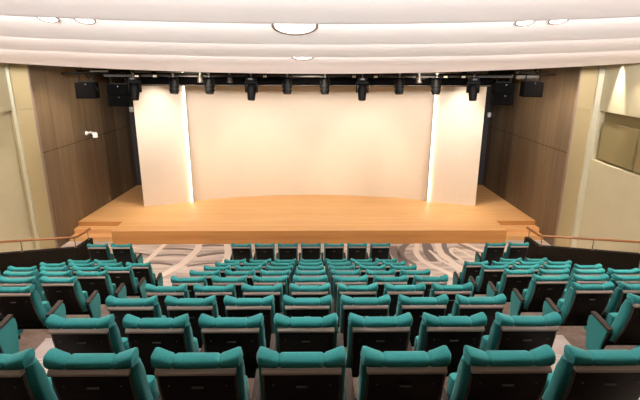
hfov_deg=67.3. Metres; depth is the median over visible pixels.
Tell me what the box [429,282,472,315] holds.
chair
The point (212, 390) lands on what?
cushion
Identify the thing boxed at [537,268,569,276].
chair
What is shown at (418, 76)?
work light
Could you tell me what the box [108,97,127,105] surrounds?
grille
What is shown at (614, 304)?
cushion
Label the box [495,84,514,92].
grille
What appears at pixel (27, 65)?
trim
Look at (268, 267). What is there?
chair
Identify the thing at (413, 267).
chair
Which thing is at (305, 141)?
wall
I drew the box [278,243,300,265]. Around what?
chair
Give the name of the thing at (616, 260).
parapet
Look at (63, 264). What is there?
chair
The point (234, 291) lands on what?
backrest
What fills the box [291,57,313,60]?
recessed light
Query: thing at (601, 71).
trim
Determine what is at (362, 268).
chair
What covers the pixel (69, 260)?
chair
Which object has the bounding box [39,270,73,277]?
chair
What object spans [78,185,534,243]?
stage
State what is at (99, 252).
chair
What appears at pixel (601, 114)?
wall
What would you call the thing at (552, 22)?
recessed light
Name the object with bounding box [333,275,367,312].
chair
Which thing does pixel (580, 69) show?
trim
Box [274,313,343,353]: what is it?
chair
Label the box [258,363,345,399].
backrest
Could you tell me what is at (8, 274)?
chair
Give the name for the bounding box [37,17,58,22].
recessed light
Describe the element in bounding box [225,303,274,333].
cushion
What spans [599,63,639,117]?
wall
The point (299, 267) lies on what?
chair
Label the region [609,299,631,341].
cushion
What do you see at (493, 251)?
chair
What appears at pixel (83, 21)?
recessed light
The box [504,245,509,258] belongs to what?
cushion
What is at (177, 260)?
floor
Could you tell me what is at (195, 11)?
ceiling panel
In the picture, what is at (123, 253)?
chair
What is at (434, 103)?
led strip
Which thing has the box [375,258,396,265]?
chair
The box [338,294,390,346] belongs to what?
chair
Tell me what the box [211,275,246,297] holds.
chair
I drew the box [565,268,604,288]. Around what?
chair
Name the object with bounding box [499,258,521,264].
chair
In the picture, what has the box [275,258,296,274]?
chair
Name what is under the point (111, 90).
grille
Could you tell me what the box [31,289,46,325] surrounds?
cushion
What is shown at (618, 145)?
acoustic panel
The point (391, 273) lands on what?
chair
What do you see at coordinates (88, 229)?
handrail
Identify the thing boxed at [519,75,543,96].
loudspeaker
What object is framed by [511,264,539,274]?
chair
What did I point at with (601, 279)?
chair
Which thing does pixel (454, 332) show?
chair
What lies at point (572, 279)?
cushion
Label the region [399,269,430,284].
chair
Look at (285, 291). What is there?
cushion
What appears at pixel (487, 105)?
wall
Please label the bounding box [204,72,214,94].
spotlight
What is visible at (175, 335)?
chair
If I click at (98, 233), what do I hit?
stairs
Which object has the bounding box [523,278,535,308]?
cushion
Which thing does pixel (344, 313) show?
cushion
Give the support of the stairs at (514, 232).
on the floor
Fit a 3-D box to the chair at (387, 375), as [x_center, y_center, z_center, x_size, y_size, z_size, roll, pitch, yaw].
[0.476,1.210,2.867,0.555,0.999,0.534,0,16,-1]
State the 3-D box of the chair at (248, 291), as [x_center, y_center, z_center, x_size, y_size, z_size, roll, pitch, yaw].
[-0.643,1.391,5.858,0.555,0.999,0.534,0,16,-1]
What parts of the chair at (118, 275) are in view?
shell trim, armrest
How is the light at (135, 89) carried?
hanging from the lighting truss
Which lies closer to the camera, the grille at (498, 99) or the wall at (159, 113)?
the grille at (498, 99)
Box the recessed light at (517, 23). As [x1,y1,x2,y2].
[515,21,534,25]
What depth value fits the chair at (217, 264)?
9.44 m
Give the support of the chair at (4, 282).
on the floor
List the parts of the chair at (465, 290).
shell trim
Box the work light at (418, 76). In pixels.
[415,73,421,82]
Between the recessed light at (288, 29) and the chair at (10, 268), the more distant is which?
the chair at (10, 268)
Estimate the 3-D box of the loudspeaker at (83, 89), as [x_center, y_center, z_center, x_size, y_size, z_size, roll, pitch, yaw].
[-6.328,-3.103,13.044,0.520,0.669,0.376,-2,17,-8]
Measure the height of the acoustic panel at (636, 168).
0.970 m
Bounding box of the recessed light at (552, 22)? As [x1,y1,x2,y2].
[548,20,567,24]
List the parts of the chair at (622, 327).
armrest, seat, seat frame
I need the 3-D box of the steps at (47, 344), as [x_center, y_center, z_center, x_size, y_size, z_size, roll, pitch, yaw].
[-2.679,1.932,6.356,1.060,3.076,8.688,0,16,-1]
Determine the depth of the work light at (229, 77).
12.81 m
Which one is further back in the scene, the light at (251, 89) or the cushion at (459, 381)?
the light at (251, 89)
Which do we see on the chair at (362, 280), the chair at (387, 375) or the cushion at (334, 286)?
the cushion at (334, 286)
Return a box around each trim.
[4,63,40,248]
[26,64,57,247]
[553,66,582,245]
[570,65,605,247]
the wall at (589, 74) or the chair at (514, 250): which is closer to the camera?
the chair at (514, 250)
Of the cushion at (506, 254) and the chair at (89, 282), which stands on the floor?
the chair at (89, 282)
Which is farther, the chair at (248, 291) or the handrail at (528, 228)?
the handrail at (528, 228)
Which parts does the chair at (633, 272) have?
shell trim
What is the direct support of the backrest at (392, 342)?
on the chair at (381, 333)
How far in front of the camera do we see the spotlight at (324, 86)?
12.90 m
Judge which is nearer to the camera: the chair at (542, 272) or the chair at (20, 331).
the chair at (20, 331)
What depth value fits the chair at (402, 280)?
6.52 m
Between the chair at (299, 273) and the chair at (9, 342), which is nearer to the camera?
the chair at (9, 342)
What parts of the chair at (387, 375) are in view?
shell trim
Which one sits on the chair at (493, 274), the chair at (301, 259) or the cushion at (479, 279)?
the cushion at (479, 279)
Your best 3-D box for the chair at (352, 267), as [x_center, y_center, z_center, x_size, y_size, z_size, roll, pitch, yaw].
[0.407,1.579,8.852,0.555,0.999,0.534,0,16,-1]
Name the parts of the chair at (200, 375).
shell trim, seat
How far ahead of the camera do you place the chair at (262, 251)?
11.41 m
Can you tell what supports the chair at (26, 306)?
on the floor
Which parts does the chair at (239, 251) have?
shell trim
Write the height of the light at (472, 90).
0.766 m
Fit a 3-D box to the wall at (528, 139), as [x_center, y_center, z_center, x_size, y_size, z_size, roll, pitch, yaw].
[6.639,-2.106,15.738,0.100,5.620,5.567,-1,16,-3]
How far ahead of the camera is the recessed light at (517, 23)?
5.91 m
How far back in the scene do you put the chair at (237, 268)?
8.46 m
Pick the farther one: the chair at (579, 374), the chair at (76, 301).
the chair at (76, 301)
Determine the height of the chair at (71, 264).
0.999 m
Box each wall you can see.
[0,63,33,251]
[9,63,55,248]
[29,64,136,247]
[125,69,493,184]
[133,86,190,205]
[185,86,433,200]
[429,87,486,205]
[482,66,579,245]
[555,65,598,246]
[576,159,639,274]
[591,111,604,158]
[598,112,639,173]
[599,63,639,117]
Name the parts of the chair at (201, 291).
shell trim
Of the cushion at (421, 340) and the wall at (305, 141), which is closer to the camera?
the cushion at (421, 340)
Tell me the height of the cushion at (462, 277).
0.535 m
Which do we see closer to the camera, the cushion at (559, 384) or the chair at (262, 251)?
the cushion at (559, 384)
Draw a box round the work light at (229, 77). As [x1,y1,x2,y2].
[227,73,232,82]
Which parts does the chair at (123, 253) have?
shell trim, armrest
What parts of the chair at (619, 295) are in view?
shell trim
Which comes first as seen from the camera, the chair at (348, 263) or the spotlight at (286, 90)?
the chair at (348, 263)
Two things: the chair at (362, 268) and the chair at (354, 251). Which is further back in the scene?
the chair at (354, 251)
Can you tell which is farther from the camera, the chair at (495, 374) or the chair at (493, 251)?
the chair at (493, 251)
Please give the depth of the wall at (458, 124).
15.97 m
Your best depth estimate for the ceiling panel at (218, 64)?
10.60 m
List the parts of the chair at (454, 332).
seat, shell trim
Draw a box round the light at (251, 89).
[245,73,257,100]
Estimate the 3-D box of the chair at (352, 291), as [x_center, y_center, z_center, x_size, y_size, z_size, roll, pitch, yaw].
[0.456,1.389,5.877,0.555,0.999,0.534,0,16,-1]
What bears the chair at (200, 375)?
on the floor
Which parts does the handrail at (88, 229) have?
rail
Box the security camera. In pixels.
[85,131,97,137]
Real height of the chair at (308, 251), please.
0.999 m
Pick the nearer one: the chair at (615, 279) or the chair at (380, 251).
the chair at (615, 279)
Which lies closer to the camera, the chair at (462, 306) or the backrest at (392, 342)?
the backrest at (392, 342)
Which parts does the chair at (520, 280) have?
armrest, shell trim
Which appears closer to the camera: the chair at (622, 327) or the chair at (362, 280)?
the chair at (622, 327)
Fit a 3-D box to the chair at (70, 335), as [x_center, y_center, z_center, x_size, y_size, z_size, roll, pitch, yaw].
[-1.758,1.272,3.837,0.610,0.999,0.534,0,16,-1]
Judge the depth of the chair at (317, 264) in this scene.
9.47 m
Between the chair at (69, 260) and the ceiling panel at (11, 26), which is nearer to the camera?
the ceiling panel at (11, 26)
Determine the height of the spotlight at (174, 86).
0.602 m
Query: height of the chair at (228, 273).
0.999 m
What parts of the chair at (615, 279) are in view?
shell trim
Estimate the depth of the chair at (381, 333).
3.56 m
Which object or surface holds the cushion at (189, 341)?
on the chair at (175, 335)
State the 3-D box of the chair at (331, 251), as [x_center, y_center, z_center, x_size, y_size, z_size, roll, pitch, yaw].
[0.359,1.443,11.726,0.555,0.999,0.534,0,16,-1]
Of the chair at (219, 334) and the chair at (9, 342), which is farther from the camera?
the chair at (9, 342)
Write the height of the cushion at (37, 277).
0.535 m
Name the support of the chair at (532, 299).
on the floor
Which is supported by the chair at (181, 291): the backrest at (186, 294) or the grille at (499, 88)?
the backrest at (186, 294)
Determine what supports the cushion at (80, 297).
on the chair at (76, 301)
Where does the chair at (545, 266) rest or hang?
on the floor
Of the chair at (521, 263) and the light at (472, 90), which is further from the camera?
the light at (472, 90)
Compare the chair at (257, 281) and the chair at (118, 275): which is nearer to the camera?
the chair at (257, 281)
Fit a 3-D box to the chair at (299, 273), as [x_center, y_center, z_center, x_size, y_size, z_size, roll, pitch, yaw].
[-0.127,1.516,7.853,0.555,0.999,0.534,0,16,-1]
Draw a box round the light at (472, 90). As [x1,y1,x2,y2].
[466,73,480,101]
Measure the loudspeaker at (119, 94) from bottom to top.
0.874 m
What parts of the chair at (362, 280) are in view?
shell trim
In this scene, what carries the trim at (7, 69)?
attached to the wall at (19, 75)
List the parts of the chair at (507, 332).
seat, shell trim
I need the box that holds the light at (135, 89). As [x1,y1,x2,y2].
[127,71,141,100]
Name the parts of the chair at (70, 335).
shell trim, seat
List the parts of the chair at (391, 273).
shell trim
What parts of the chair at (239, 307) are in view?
shell trim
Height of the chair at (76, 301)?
0.999 m
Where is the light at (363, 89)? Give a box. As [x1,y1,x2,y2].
[356,74,368,100]
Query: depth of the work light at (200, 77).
12.80 m
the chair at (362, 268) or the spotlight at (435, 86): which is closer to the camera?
the chair at (362, 268)
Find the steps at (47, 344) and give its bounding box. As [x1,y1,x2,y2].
[35,338,54,373]
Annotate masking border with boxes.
[126,77,492,86]
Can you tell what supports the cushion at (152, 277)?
on the chair at (140, 270)
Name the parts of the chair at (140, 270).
shell trim, armrest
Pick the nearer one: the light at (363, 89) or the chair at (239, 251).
the chair at (239, 251)
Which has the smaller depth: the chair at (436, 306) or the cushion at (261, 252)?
the chair at (436, 306)
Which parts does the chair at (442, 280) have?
shell trim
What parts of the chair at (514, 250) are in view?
shell trim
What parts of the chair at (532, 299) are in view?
armrest, seat, seat frame, shell trim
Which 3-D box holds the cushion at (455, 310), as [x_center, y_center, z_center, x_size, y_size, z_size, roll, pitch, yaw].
[1.527,1.202,4.796,0.472,0.535,0.303,0,16,-1]
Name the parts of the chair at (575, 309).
armrest, seat, seat frame, shell trim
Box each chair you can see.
[0,276,51,307]
[0,284,65,328]
[0,313,22,338]
[0,314,18,354]
[0,348,57,399]
[3,270,42,290]
[7,266,40,277]
[39,262,65,267]
[39,266,68,271]
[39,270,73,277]
[39,276,100,318]
[43,347,160,399]
[45,314,129,354]
[67,259,90,263]
[68,262,94,274]
[72,265,101,279]
[76,270,126,303]
[87,243,114,261]
[93,259,116,266]
[97,262,122,270]
[104,265,146,298]
[105,295,166,337]
[111,243,142,266]
[122,314,203,378]
[126,262,162,286]
[145,283,189,317]
[151,347,260,399]
[165,295,220,347]
[171,275,207,297]
[189,269,220,285]
[193,283,236,316]
[198,313,275,377]
[204,265,230,276]
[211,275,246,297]
[215,261,239,271]
[223,295,282,347]
[224,259,245,266]
[225,269,255,285]
[230,243,255,262]
[235,265,261,276]
[241,283,282,313]
[243,261,266,270]
[249,258,270,265]
[252,275,289,295]
[254,243,278,261]
[256,346,354,399]
[260,269,290,295]
[266,265,292,282]
[271,261,294,275]
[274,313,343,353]
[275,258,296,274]
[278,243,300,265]
[282,294,337,332]
[289,283,334,312]
[293,275,331,295]
[295,269,328,282]
[297,265,323,270]
[299,261,325,274]
[300,258,321,262]
[301,243,323,261]
[323,243,345,265]
[325,258,346,274]
[327,261,350,281]
[328,265,354,282]
[330,269,360,297]
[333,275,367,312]
[336,283,377,326]
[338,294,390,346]
[346,312,412,376]
[347,243,368,261]
[350,258,371,265]
[354,261,377,269]
[355,345,450,399]
[359,264,385,276]
[365,269,395,285]
[369,242,391,261]
[373,274,407,297]
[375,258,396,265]
[382,261,405,270]
[383,282,425,315]
[390,264,416,276]
[394,294,448,346]
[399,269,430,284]
[412,274,448,296]
[413,312,486,376]
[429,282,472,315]
[446,345,555,399]
[448,294,506,336]
[452,261,488,284]
[468,264,508,296]
[475,242,505,265]
[480,312,561,351]
[486,268,534,301]
[491,260,515,269]
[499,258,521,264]
[503,242,528,260]
[510,274,568,315]
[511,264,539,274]
[519,260,543,271]
[524,258,547,267]
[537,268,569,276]
[541,344,639,399]
[542,264,570,269]
[542,282,614,332]
[547,260,571,264]
[562,274,608,298]
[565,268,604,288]
[568,264,601,280]
[585,293,639,349]
[604,281,639,320]
[606,268,639,281]
[609,274,639,297]
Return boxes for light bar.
[90,68,108,71]
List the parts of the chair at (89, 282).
shell trim, armrest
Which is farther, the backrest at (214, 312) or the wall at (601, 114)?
the wall at (601, 114)
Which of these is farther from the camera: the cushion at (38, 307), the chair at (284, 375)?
the cushion at (38, 307)
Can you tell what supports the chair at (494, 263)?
on the floor
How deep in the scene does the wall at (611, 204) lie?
12.20 m
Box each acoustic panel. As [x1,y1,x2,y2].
[597,122,639,169]
[633,137,639,172]
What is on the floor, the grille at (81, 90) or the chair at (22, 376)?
the chair at (22, 376)
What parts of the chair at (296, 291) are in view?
shell trim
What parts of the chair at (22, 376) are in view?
shell trim, seat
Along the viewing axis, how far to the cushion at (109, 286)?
7.60 m
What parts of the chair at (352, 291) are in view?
shell trim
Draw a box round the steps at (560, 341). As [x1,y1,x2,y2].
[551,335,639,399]
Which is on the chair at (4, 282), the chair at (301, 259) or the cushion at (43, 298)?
the cushion at (43, 298)
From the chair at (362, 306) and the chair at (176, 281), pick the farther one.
the chair at (176, 281)
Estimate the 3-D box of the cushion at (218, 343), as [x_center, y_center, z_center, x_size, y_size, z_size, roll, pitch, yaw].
[-0.656,1.145,3.757,0.472,0.535,0.303,0,16,-1]
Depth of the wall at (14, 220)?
12.50 m
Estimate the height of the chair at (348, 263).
0.999 m
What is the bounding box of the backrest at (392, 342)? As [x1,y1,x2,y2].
[346,322,410,367]
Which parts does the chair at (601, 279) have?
shell trim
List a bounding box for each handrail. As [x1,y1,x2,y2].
[0,228,90,251]
[526,227,639,249]
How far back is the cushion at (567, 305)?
5.76 m
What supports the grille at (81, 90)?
attached to the loudspeaker at (83, 89)
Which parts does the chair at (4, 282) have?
shell trim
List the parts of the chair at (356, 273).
shell trim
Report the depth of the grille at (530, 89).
13.09 m
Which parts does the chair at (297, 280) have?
shell trim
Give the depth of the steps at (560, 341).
5.49 m
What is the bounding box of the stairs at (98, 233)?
[70,226,116,240]
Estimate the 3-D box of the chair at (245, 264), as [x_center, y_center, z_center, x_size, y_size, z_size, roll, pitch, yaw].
[-1.259,1.645,9.815,0.555,0.999,0.534,0,16,-1]
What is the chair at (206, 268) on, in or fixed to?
on the floor
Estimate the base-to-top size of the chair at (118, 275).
0.999 m
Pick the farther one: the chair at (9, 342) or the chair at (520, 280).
the chair at (520, 280)
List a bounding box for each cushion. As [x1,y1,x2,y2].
[26,358,57,399]
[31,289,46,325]
[32,280,45,300]
[35,274,42,290]
[74,280,87,311]
[105,274,114,296]
[106,246,111,259]
[109,321,124,354]
[130,246,135,262]
[130,269,137,293]
[131,357,153,399]
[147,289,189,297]
[149,265,155,285]
[154,301,162,317]
[156,359,247,399]
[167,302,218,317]
[184,322,195,352]
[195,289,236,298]
[200,322,265,351]
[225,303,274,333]
[253,281,287,294]
[255,246,274,261]
[274,324,337,351]
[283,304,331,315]
[333,280,366,301]
[339,301,388,332]
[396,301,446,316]
[416,321,426,350]
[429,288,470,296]
[450,356,469,399]
[451,300,458,315]
[459,264,465,284]
[476,268,483,291]
[481,245,486,261]
[484,319,500,351]
[497,272,505,294]
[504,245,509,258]
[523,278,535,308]
[542,354,572,399]
[560,287,574,322]
[563,278,575,298]
[604,286,621,320]
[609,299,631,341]
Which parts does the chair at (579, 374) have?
seat, shell trim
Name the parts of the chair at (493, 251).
armrest, shell trim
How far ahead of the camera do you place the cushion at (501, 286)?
7.71 m
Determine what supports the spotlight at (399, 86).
hanging from the lighting truss
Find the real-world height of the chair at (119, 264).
0.999 m
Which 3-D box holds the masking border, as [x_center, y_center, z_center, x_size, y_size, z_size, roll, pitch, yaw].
[-0.274,-3.770,13.364,10.300,1.190,0.065,0,16,-1]
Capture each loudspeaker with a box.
[74,74,99,98]
[106,77,132,105]
[489,78,515,104]
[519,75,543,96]
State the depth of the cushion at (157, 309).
4.57 m
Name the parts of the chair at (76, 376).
shell trim, seat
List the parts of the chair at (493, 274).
armrest, shell trim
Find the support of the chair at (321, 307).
on the floor
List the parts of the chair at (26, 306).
shell trim, seat frame, seat, armrest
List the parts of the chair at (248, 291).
shell trim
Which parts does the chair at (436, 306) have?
shell trim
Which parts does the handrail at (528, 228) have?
rail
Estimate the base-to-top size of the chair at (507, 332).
0.999 m
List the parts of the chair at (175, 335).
shell trim, seat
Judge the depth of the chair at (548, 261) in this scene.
9.55 m
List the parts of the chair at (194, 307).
shell trim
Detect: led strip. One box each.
[183,86,193,201]
[427,95,435,201]
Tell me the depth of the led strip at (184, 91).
16.02 m
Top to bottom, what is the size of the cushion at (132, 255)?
0.535 m
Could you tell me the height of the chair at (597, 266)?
0.999 m
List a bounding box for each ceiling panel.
[0,0,639,23]
[0,15,639,43]
[0,36,639,56]
[0,49,639,73]
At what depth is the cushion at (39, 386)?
2.59 m
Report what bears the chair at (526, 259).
on the floor
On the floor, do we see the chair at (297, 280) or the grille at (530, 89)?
the chair at (297, 280)
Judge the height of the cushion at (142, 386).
0.535 m
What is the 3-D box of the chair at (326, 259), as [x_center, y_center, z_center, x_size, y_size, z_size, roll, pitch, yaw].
[0.374,1.706,10.833,0.555,0.999,0.534,0,16,-1]
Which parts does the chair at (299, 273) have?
shell trim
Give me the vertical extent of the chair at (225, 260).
0.999 m
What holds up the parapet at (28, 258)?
on the floor
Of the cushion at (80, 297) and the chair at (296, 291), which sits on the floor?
the chair at (296, 291)
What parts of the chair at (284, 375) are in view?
shell trim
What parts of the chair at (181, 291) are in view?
shell trim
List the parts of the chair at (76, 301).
shell trim, seat frame, seat, armrest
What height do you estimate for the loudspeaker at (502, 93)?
0.824 m
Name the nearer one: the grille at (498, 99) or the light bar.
the light bar
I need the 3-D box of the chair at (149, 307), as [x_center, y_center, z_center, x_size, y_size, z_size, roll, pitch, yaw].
[-1.774,1.332,4.839,0.610,0.999,0.534,0,16,-1]
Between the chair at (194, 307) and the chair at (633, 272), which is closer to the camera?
the chair at (194, 307)
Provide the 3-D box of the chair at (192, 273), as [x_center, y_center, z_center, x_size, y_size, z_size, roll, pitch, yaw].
[-1.804,1.519,7.825,0.610,0.999,0.534,0,16,-1]
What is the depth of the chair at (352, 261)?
10.49 m
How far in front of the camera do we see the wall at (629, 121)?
11.97 m
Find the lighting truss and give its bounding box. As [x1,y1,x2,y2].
[61,67,554,77]
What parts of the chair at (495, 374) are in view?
seat, shell trim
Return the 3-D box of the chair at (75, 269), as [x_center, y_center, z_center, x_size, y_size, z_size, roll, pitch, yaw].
[-4.093,1.586,8.777,0.555,0.999,0.534,0,16,-1]
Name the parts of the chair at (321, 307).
shell trim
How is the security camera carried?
attached to the wall at (85, 173)
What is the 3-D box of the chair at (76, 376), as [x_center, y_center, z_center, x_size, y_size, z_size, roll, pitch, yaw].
[-1.173,1.212,2.839,0.555,0.999,0.534,0,16,-1]
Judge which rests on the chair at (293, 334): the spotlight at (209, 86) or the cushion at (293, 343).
the cushion at (293, 343)
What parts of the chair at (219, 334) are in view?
shell trim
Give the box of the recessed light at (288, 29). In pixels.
[271,24,317,34]
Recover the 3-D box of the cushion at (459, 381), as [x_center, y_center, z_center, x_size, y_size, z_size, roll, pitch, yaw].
[1.000,1.084,2.777,0.472,0.535,0.303,0,16,-1]
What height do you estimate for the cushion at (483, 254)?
0.535 m
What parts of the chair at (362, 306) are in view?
shell trim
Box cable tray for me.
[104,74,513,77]
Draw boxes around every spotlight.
[169,72,178,94]
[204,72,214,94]
[282,74,291,94]
[320,74,329,94]
[394,73,404,94]
[431,72,441,94]
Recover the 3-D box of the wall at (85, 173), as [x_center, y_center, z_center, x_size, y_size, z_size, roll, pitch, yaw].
[-7.333,-2.085,15.505,0.100,5.620,5.577,1,16,2]
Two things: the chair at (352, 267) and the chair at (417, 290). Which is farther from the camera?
the chair at (352, 267)
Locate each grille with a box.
[75,84,94,97]
[107,86,126,94]
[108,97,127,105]
[494,95,513,103]
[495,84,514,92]
[524,83,542,95]
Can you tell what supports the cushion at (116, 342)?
on the chair at (70, 335)
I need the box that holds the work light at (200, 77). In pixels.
[197,72,203,82]
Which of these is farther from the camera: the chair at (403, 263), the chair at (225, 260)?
the chair at (225, 260)
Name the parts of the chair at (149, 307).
shell trim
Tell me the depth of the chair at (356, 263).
9.49 m
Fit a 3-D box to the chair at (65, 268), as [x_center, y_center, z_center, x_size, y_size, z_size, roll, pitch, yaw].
[-4.649,1.587,8.768,0.555,0.999,0.534,0,16,-1]
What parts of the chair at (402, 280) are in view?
shell trim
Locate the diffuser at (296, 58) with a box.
[293,57,311,59]
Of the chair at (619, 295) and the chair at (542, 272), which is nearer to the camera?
the chair at (619, 295)
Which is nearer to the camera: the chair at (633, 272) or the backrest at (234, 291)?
the backrest at (234, 291)
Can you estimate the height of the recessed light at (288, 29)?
0.222 m
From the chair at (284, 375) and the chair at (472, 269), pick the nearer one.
the chair at (284, 375)
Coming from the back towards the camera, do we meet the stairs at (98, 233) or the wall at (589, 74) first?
the stairs at (98, 233)
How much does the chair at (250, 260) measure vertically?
0.999 m
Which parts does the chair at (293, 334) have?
shell trim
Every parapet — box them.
[0,238,93,275]
[524,237,639,275]
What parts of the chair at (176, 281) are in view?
shell trim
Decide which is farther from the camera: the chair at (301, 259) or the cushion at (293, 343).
the chair at (301, 259)
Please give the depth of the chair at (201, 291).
5.50 m
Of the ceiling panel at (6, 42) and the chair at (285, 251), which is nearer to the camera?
the ceiling panel at (6, 42)
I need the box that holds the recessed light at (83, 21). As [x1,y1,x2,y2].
[74,19,95,24]
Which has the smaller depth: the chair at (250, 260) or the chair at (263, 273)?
the chair at (263, 273)
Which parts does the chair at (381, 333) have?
shell trim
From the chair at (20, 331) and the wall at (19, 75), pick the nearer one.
the chair at (20, 331)
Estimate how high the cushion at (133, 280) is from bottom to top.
0.535 m
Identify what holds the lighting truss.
hanging from the ceiling
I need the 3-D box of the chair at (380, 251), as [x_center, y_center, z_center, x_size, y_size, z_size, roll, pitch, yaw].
[1.458,1.441,11.745,0.555,0.999,0.534,0,16,-1]
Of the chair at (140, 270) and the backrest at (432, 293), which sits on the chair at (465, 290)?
the backrest at (432, 293)
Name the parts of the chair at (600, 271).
shell trim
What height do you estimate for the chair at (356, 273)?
0.999 m
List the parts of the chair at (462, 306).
shell trim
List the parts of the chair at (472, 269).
armrest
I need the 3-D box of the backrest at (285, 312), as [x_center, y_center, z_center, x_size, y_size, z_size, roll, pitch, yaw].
[-0.123,1.204,4.768,0.472,0.535,0.303,0,16,-1]
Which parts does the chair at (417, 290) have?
shell trim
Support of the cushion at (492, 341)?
on the chair at (507, 332)
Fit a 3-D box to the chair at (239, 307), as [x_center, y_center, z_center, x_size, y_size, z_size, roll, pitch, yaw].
[-0.647,1.330,4.858,0.555,0.999,0.534,0,16,-1]
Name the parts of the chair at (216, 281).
shell trim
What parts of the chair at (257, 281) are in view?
shell trim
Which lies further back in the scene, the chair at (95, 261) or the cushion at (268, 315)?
the chair at (95, 261)
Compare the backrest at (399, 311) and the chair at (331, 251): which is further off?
the chair at (331, 251)
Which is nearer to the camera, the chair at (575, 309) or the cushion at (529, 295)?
the chair at (575, 309)
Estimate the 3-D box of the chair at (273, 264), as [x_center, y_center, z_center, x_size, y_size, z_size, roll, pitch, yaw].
[-0.710,1.644,9.824,0.555,0.999,0.534,0,16,-1]
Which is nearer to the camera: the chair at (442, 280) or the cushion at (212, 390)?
the cushion at (212, 390)
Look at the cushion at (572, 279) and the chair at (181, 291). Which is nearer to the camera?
the chair at (181, 291)
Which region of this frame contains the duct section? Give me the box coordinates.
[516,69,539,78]
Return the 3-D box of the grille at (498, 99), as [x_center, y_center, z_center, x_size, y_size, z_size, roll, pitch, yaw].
[5.045,-2.748,13.193,0.500,0.240,0.014,1,16,3]
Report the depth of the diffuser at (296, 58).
10.26 m
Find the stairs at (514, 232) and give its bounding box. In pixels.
[501,225,542,239]
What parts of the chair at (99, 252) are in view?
shell trim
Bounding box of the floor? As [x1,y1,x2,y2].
[18,240,635,398]
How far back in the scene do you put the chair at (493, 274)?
8.64 m
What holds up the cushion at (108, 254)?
on the chair at (99, 252)
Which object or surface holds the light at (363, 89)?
hanging from the lighting truss
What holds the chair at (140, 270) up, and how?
on the floor
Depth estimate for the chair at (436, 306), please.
4.55 m

